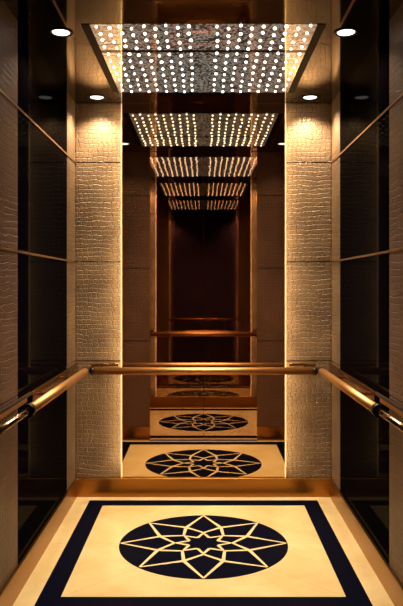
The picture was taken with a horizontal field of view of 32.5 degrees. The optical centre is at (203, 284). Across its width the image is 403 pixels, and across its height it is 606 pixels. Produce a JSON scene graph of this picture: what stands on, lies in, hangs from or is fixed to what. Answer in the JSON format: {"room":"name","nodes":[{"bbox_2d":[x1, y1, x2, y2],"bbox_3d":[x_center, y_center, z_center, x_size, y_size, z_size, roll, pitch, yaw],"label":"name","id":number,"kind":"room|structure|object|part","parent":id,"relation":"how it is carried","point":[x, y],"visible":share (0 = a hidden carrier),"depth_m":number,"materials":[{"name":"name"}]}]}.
{"room":"elevator interior","nodes":[
{"label":"elevator interior","id":0,"kind":"room"},
{"bbox_2d":[0,0,74,591],"bbox_3d":[-0.811,0.088,3.180,0.097,2.347,1.900,0,0,0],"label":"wall","id":1,"kind":"structure","parent":0,"point":[8,22],"depth_m":2.73,"materials":[{"name":"brown metal"}]},
{"bbox_3d":[-0.769,-0.908,2.534,0.012,0.354,0.608,0,0,0],"label":"leather panel","id":2,"kind":"part","parent":1,"relation":"part of","materials":[{"name":"brown leather"}]},
{"bbox_3d":[-0.769,-0.432,2.534,0.012,0.585,0.608,0,0,0],"label":"leather panel","id":3,"kind":"part","parent":1,"relation":"part of","materials":[{"name":"brown leather"}]},
{"bbox_3d":[-0.769,0.159,2.534,0.012,0.585,0.608,0,0,0],"label":"leather panel","id":4,"kind":"part","parent":1,"relation":"part of","materials":[{"name":"brown leather"}]},
{"bbox_3d":[-0.769,0.804,2.534,0.012,0.694,0.608,0,0,0],"label":"leather panel","id":5,"kind":"part","parent":1,"relation":"part of","materials":[{"name":"brown leather"}]},
{"bbox_2d":[0,89,75,163],"bbox_3d":[-0.761,-0.728,3.175,0.004,0.010,1.889,0,0,0],"label":"trim","id":6,"kind":"structure","parent":1,"relation":"attached to","point":[1,91],"depth_m":3.08,"materials":[{"name":"brown metal"}]},
{"bbox_2d":[0,247,75,262],"bbox_3d":[-0.761,-0.137,3.175,0.004,0.010,1.889,0,0,0],"label":"trim","id":7,"kind":"structure","parent":1,"relation":"attached to","point":[1,248],"depth_m":3.08,"materials":[{"name":"brown metal"}]},
{"bbox_2d":[0,479,76,605],"bbox_3d":[-0.757,1.206,3.170,0.012,0.111,1.880,0,0,0],"label":"baseboard","id":8,"kind":"structure","parent":1,"relation":"attached to","point":[18,579],"depth_m":3.11,"materials":[{"name":"gold metal"}]},
{"bbox_2d":[17,23,66,563],"bbox_3d":[-0.765,0.034,3.350,0.002,2.235,1.024,0,0,0],"label":"glass panel","id":9,"kind":"object","parent":1,"relation":"attached to","point":[42,165],"visible":1,"depth_m":3.26,"materials":[{"name":"black glass"}]},
{"bbox_2d":[0,363,89,434],"bbox_3d":[-0.708,0.506,3.174,0.101,0.082,1.888,0,0,0],"label":"handrail","id":10,"kind":"object","parent":1,"relation":"attached to","point":[43,394],"visible":1,"depth_m":3.05,"materials":[{"name":"brown metal"}]},
{"bbox_3d":[-0.753,0.472,2.621,0.012,0.014,0.782,0,0,0],"label":"plate","id":11,"kind":"part","parent":10,"relation":"part of","materials":[{"name":"gold metal"}]},
{"bbox_3d":[-0.753,0.506,3.570,0.012,0.082,1.097,0,0,0],"label":"plate","id":12,"kind":"part","parent":10,"relation":"part of","materials":[{"name":"brown metal"}]},
{"bbox_3d":[-0.769,-0.908,3.991,0.012,0.354,0.256,0,0,0],"label":"leather panel","id":13,"kind":"part","parent":1,"relation":"part of","materials":[{"name":"beige leather"}]},
{"bbox_3d":[-0.769,-0.432,3.991,0.012,0.585,0.256,0,0,0],"label":"leather panel","id":14,"kind":"part","parent":1,"relation":"part of","materials":[{"name":"beige leather"}]},
{"bbox_3d":[-0.769,0.159,3.991,0.012,0.585,0.256,0,0,0],"label":"leather panel","id":15,"kind":"part","parent":1,"relation":"part of","materials":[{"name":"brown leather"}]},
{"bbox_3d":[-0.769,0.804,3.991,0.012,0.694,0.256,0,0,0],"label":"leather panel","id":16,"kind":"part","parent":1,"relation":"part of","materials":[{"name":"beige leather"}]},
{"bbox_2d":[122,103,284,477],"bbox_3d":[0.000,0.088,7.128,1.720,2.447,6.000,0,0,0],"label":"wall mirror","id":17,"kind":"object","parent":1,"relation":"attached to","point":[203,184],"visible":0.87,"depth_m":5.62,"materials":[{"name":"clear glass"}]},
{"bbox_3d":[-0.600,0.088,5.617,0.327,2.347,0.020,0,0,0],"label":"reflected panel","id":18,"kind":"part","parent":17,"relation":"part of","materials":[{"name":"brown mirror"}]},
{"bbox_3d":[-0.600,0.088,8.611,0.327,2.347,0.020,0,0,0],"label":"reflected panel","id":19,"kind":"part","parent":17,"relation":"part of","materials":[{"name":"brown mirror"}]},
{"bbox_3d":[0.000,1.260,8.598,0.872,0.004,0.045,0,0,0],"label":"reflected sill","id":20,"kind":"part","parent":17,"relation":"part of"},
{"bbox_3d":[0.000,1.260,5.604,0.872,0.004,0.045,0,0,0],"label":"reflected sill","id":21,"kind":"part","parent":17,"relation":"part of","materials":[{"name":"gold metal"}]},
{"bbox_3d":[0.000,0.494,10.041,1.330,0.058,0.133,0,0,0],"label":"reflected handrail","id":22,"kind":"part","parent":17,"relation":"part of","materials":[{"name":"brown metal"}]},
{"bbox_3d":[0.000,0.494,7.201,1.330,0.058,0.133,0,0,0],"label":"reflected handrail","id":23,"kind":"part","parent":17,"relation":"part of","materials":[{"name":"gold metal"}]},
{"bbox_3d":[0.000,0.494,7.047,1.330,0.058,0.133,0,0,0],"label":"reflected handrail","id":24,"kind":"part","parent":17,"relation":"part of","materials":[{"name":"brown metal"}]},
{"bbox_3d":[0.000,0.494,4.207,1.330,0.058,0.133,0,0,0],"label":"reflected handrail","id":25,"kind":"part","parent":17,"relation":"part of","materials":[{"name":"gold metal"}]},
{"bbox_3d":[0.000,0.088,5.625,0.872,2.347,0.002,0,0,0],"label":"reflected door","id":26,"kind":"part","parent":17,"relation":"part of","materials":[{"name":"black mirror"}]},
{"bbox_3d":[0.000,1.206,7.135,1.525,0.111,0.018,0,0,0],"label":"reflected baseboard","id":27,"kind":"part","parent":17,"relation":"part of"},
{"bbox_3d":[0.000,1.206,7.113,1.525,0.111,0.018,0,0,0],"label":"reflected baseboard","id":28,"kind":"part","parent":17,"relation":"part of","materials":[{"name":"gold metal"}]},
{"bbox_3d":[0.000,1.206,4.141,1.525,0.111,0.018,0,0,0],"label":"reflected baseboard","id":29,"kind":"part","parent":17,"relation":"part of","materials":[{"name":"gold metal"}]},
{"bbox_3d":[0.600,0.088,8.611,0.327,2.347,0.020,0,0,0],"label":"reflected panel","id":30,"kind":"part","parent":17,"relation":"part of","materials":[{"name":"brown mirror"}]},
{"bbox_3d":[0.600,0.088,5.617,0.327,2.347,0.020,0,0,0],"label":"reflected panel","id":31,"kind":"part","parent":17,"relation":"part of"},
{"bbox_2d":[3,0,402,102],"bbox_3d":[0.000,-1.110,3.366,1.720,0.050,1.527,0,0,0],"label":"ceiling","id":32,"kind":"structure","parent":0,"point":[72,59],"depth_m":2.91,"materials":[{"name":"brown metal"}]},
{"bbox_2d":[48,27,73,36],"bbox_3d":[-0.611,-1.082,2.963,0.106,0.006,0.106,0,0,0],"label":"recessed light","id":33,"kind":"object","parent":32,"relation":"in","point":[58,31],"visible":1,"depth_m":2.96,"materials":[{"name":"white metal"}]},
{"bbox_2d":[88,95,105,99],"bbox_3d":[-0.615,-1.082,3.988,0.106,0.006,0.106,0,0,0],"label":"recessed light","id":34,"kind":"object","parent":32,"relation":"in","point":[93,97],"visible":1,"depth_m":3.98,"materials":[{"name":"white metal"}]},
{"bbox_2d":[81,24,202,51],"bbox_3d":[-0.255,-1.081,3.038,0.510,0.008,0.332,0,0,0],"label":"recessed light","id":35,"kind":"object","parent":32,"relation":"in","point":[100,37],"visible":1,"depth_m":3.01,"materials":[{"name":"white"}]},
{"bbox_3d":[-0.492,-1.083,3.038,0.036,0.003,0.332,0,0,0],"label":"frame","id":36,"kind":"part","parent":35,"relation":"part of","materials":[{"name":"gold metal"}]},
{"bbox_2d":[94,52,202,92],"bbox_3d":[-0.255,-1.081,3.545,0.510,0.008,0.681,0,0,0],"label":"recessed light","id":37,"kind":"object","parent":32,"relation":"in","point":[131,72],"visible":1,"depth_m":3.49,"materials":[{"name":"white"}]},
{"bbox_3d":[-0.492,-1.083,3.545,0.036,0.003,0.681,0,0,0],"label":"frame","id":38,"kind":"part","parent":37,"relation":"part of","materials":[{"name":"gold metal"}]},
{"bbox_2d":[203,52,312,92],"bbox_3d":[0.255,-1.081,3.545,0.510,0.008,0.681,0,0,0],"label":"recessed light","id":39,"kind":"object","parent":32,"relation":"in","point":[223,72],"visible":1,"depth_m":3.49,"materials":[{"name":"white"}]},
{"bbox_3d":[0.492,-1.083,3.545,0.036,0.003,0.681,0,0,0],"label":"frame","id":40,"kind":"part","parent":39,"relation":"part of","materials":[{"name":"gold metal"}]},
{"bbox_2d":[203,24,325,51],"bbox_3d":[0.255,-1.081,3.038,0.510,0.008,0.332,0,0,0],"label":"recessed light","id":41,"kind":"object","parent":32,"relation":"in","point":[306,37],"visible":1,"depth_m":3.01,"materials":[{"name":"white"}]},
{"bbox_3d":[0.492,-1.083,3.038,0.036,0.003,0.332,0,0,0],"label":"frame","id":42,"kind":"part","parent":41,"relation":"part of","materials":[{"name":"gold metal"}]},
{"bbox_2d":[301,95,318,99],"bbox_3d":[0.615,-1.082,3.988,0.106,0.006,0.106,0,0,0],"label":"recessed light","id":43,"kind":"object","parent":32,"relation":"in","point":[306,97],"visible":1,"depth_m":3.98,"materials":[{"name":"white metal"}]},
{"bbox_2d":[333,27,358,36],"bbox_3d":[0.611,-1.082,2.963,0.106,0.006,0.106,0,0,0],"label":"recessed light","id":44,"kind":"object","parent":32,"relation":"in","point":[348,31],"visible":1,"depth_m":2.96,"materials":[{"name":"white metal"}]},
{"bbox_2d":[13,497,393,605],"bbox_3d":[0.000,1.285,3.381,1.720,0.053,1.497,0,0,0],"label":"floor","id":45,"kind":"structure","parent":0,"point":[105,551],"depth_m":3.20,"materials":[{"name":"beige stone"}]},
{"bbox_2d":[75,103,331,477],"bbox_3d":[0.000,0.088,4.140,1.720,2.347,0.020,0,0,0],"label":"wall","id":46,"kind":"structure","parent":0,"point":[75,103],"depth_m":4.13,"materials":[{"name":"gold metal"}]},
{"bbox_2d":[76,103,121,477],"bbox_3d":[-0.625,0.033,4.123,0.274,2.235,0.011,0,0,0],"label":"wall panel","id":47,"kind":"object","parent":46,"relation":"attached to","point":[98,125],"depth_m":4.12,"materials":[{"name":"beige leather"}]},
{"bbox_3d":[-0.627,-0.908,4.125,0.270,0.354,0.009,0,0,0],"label":"leather panel","id":48,"kind":"part","parent":47,"relation":"part of","materials":[{"name":"beige leather"}]},
{"bbox_3d":[-0.627,-0.432,4.125,0.270,0.585,0.009,0,0,0],"label":"leather panel","id":49,"kind":"part","parent":47,"relation":"part of","materials":[{"name":"beige leather"}]},
{"bbox_3d":[-0.627,0.159,4.125,0.270,0.585,0.009,0,0,0],"label":"leather panel","id":50,"kind":"part","parent":47,"relation":"part of","materials":[{"name":"beige leather"}]},
{"bbox_3d":[-0.627,0.804,4.125,0.270,0.694,0.009,0,0,0],"label":"leather panel","id":51,"kind":"part","parent":47,"relation":"part of","materials":[{"name":"beige leather"}]},
{"bbox_2d":[121,103,121,477],"bbox_3d":[-0.490,0.033,4.123,0.004,2.234,0.011,0,0,0],"label":"light","id":52,"kind":"object","parent":47,"relation":"attached to","point":[121,103],"depth_m":4.12,"materials":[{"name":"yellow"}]},
{"bbox_2d":[75,478,331,496],"bbox_3d":[0.000,1.206,4.119,1.525,0.111,0.018,0,0,0],"label":"baseboard","id":53,"kind":"structure","parent":46,"relation":"attached to","point":[86,487],"depth_m":4.11,"materials":[{"name":"gold metal"}]},
{"bbox_2d":[90,363,316,374],"bbox_3d":[0.000,0.494,4.053,1.330,0.058,0.133,0,0,0],"label":"handrail","id":54,"kind":"object","parent":46,"relation":"attached to","point":[101,370],"visible":1,"depth_m":3.99,"materials":[{"name":"brown metal"}]},
{"bbox_3d":[-0.583,0.472,4.105,0.165,0.015,0.030,0,0,0],"label":"mounting plate","id":55,"kind":"part","parent":54,"relation":"part of","materials":[{"name":"brown metal"}]},
{"bbox_3d":[0.583,0.472,4.105,0.165,0.015,0.030,0,0,0],"label":"mounting plate","id":56,"kind":"part","parent":54,"relation":"part of","materials":[{"name":"brown metal"}]},
{"bbox_2d":[285,103,330,477],"bbox_3d":[0.625,0.033,4.123,0.274,2.235,0.011,0,0,0],"label":"wall panel","id":57,"kind":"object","parent":46,"relation":"attached to","point":[307,125],"depth_m":4.12,"materials":[{"name":"beige leather"}]},
{"bbox_2d":[285,103,285,477],"bbox_3d":[0.490,0.033,4.123,0.004,2.234,0.011,0,0,0],"label":"light","id":58,"kind":"object","parent":57,"relation":"attached to","point":[285,103],"depth_m":4.12,"materials":[{"name":"yellow"}]},
{"bbox_3d":[0.627,-0.908,4.125,0.270,0.354,0.009,0,0,0],"label":"leather panel","id":59,"kind":"part","parent":57,"relation":"part of","materials":[{"name":"beige leather"}]},
{"bbox_3d":[0.627,-0.432,4.125,0.270,0.585,0.009,0,0,0],"label":"leather panel","id":60,"kind":"part","parent":57,"relation":"part of","materials":[{"name":"beige leather"}]},
{"bbox_3d":[0.627,0.159,4.125,0.270,0.585,0.009,0,0,0],"label":"leather panel","id":61,"kind":"part","parent":57,"relation":"part of","materials":[{"name":"beige leather"}]},
{"bbox_3d":[0.627,0.804,4.125,0.270,0.694,0.009,0,0,0],"label":"leather panel","id":62,"kind":"part","parent":57,"relation":"part of","materials":[{"name":"beige leather"}]},
{"bbox_2d":[332,2,402,585],"bbox_3d":[0.811,0.088,3.180,0.097,2.347,1.900,0,0,0],"label":"wall","id":63,"kind":"structure","parent":0,"point":[396,22],"depth_m":2.76,"materials":[{"name":"brown metal"}]},
{"bbox_3d":[0.769,-0.908,3.991,0.012,0.354,0.256,0,0,0],"label":"leather panel","id":64,"kind":"part","parent":63,"relation":"part of","materials":[{"name":"beige leather"}]},
{"bbox_3d":[0.769,-0.432,3.991,0.012,0.585,0.256,0,0,0],"label":"leather panel","id":65,"kind":"part","parent":63,"relation":"part of","materials":[{"name":"brown leather"}]},
{"bbox_3d":[0.769,0.159,3.991,0.012,0.585,0.256,0,0,0],"label":"leather panel","id":66,"kind":"part","parent":63,"relation":"part of","materials":[{"name":"brown leather"}]},
{"bbox_3d":[0.769,0.804,3.991,0.012,0.694,0.256,0,0,0],"label":"leather panel","id":67,"kind":"part","parent":63,"relation":"part of","materials":[{"name":"beige leather"}]},
{"bbox_2d":[317,363,402,431],"bbox_3d":[0.708,0.506,3.174,0.101,0.082,1.888,0,0,0],"label":"handrail","id":68,"kind":"object","parent":63,"relation":"attached to","point":[363,394],"visible":1,"depth_m":3.08,"materials":[{"name":"brown metal"}]},
{"bbox_3d":[0.753,0.506,3.570,0.012,0.082,1.097,0,0,0],"label":"plate","id":69,"kind":"part","parent":68,"relation":"part of","materials":[{"name":"brown metal"}]},
{"bbox_3d":[0.753,0.472,2.621,0.012,0.014,0.782,0,0,0],"label":"plate","id":70,"kind":"part","parent":68,"relation":"part of","materials":[{"name":"gold metal"}]},
{"bbox_2d":[340,23,389,563],"bbox_3d":[0.765,0.034,3.350,0.002,2.235,1.024,0,0,0],"label":"glass panel","id":71,"kind":"object","parent":63,"relation":"attached to","point":[364,165],"visible":1,"depth_m":3.22,"materials":[{"name":"black glass"}]},
{"bbox_2d":[330,479,402,605],"bbox_3d":[0.757,1.206,3.170,0.012,0.111,1.880,0,0,0],"label":"baseboard","id":72,"kind":"structure","parent":63,"relation":"attached to","point":[388,579],"depth_m":3.13,"materials":[{"name":"gold metal"}]},
{"bbox_2d":[331,93,402,163],"bbox_3d":[0.761,-0.728,3.175,0.004,0.010,1.889,0,0,0],"label":"trim","id":73,"kind":"structure","parent":63,"relation":"attached to","point":[401,95],"depth_m":3.12,"materials":[{"name":"brown metal"}]},
{"bbox_2d":[331,248,402,262],"bbox_3d":[0.761,-0.137,3.175,0.004,0.010,1.889,0,0,0],"label":"trim","id":74,"kind":"structure","parent":63,"relation":"attached to","point":[399,249],"depth_m":3.12,"materials":[{"name":"brown metal"}]},
{"bbox_3d":[0.769,-0.908,2.534,0.012,0.354,0.608,0,0,0],"label":"leather panel","id":75,"kind":"part","parent":63,"relation":"part of","materials":[{"name":"brown leather"}]},
{"bbox_3d":[0.769,-0.432,2.534,0.012,0.585,0.608,0,0,0],"label":"leather panel","id":76,"kind":"part","parent":63,"relation":"part of","materials":[{"name":"brown leather"}]},
{"bbox_3d":[0.769,0.159,2.534,0.012,0.585,0.608,0,0,0],"label":"leather panel","id":77,"kind":"part","parent":63,"relation":"part of","materials":[{"name":"brown leather"}]},
{"bbox_3d":[0.769,0.804,2.534,0.012,0.694,0.608,0,0,0],"label":"leather panel","id":78,"kind":"part","parent":63,"relation":"part of","materials":[{"name":"brown leather"}]}
]}

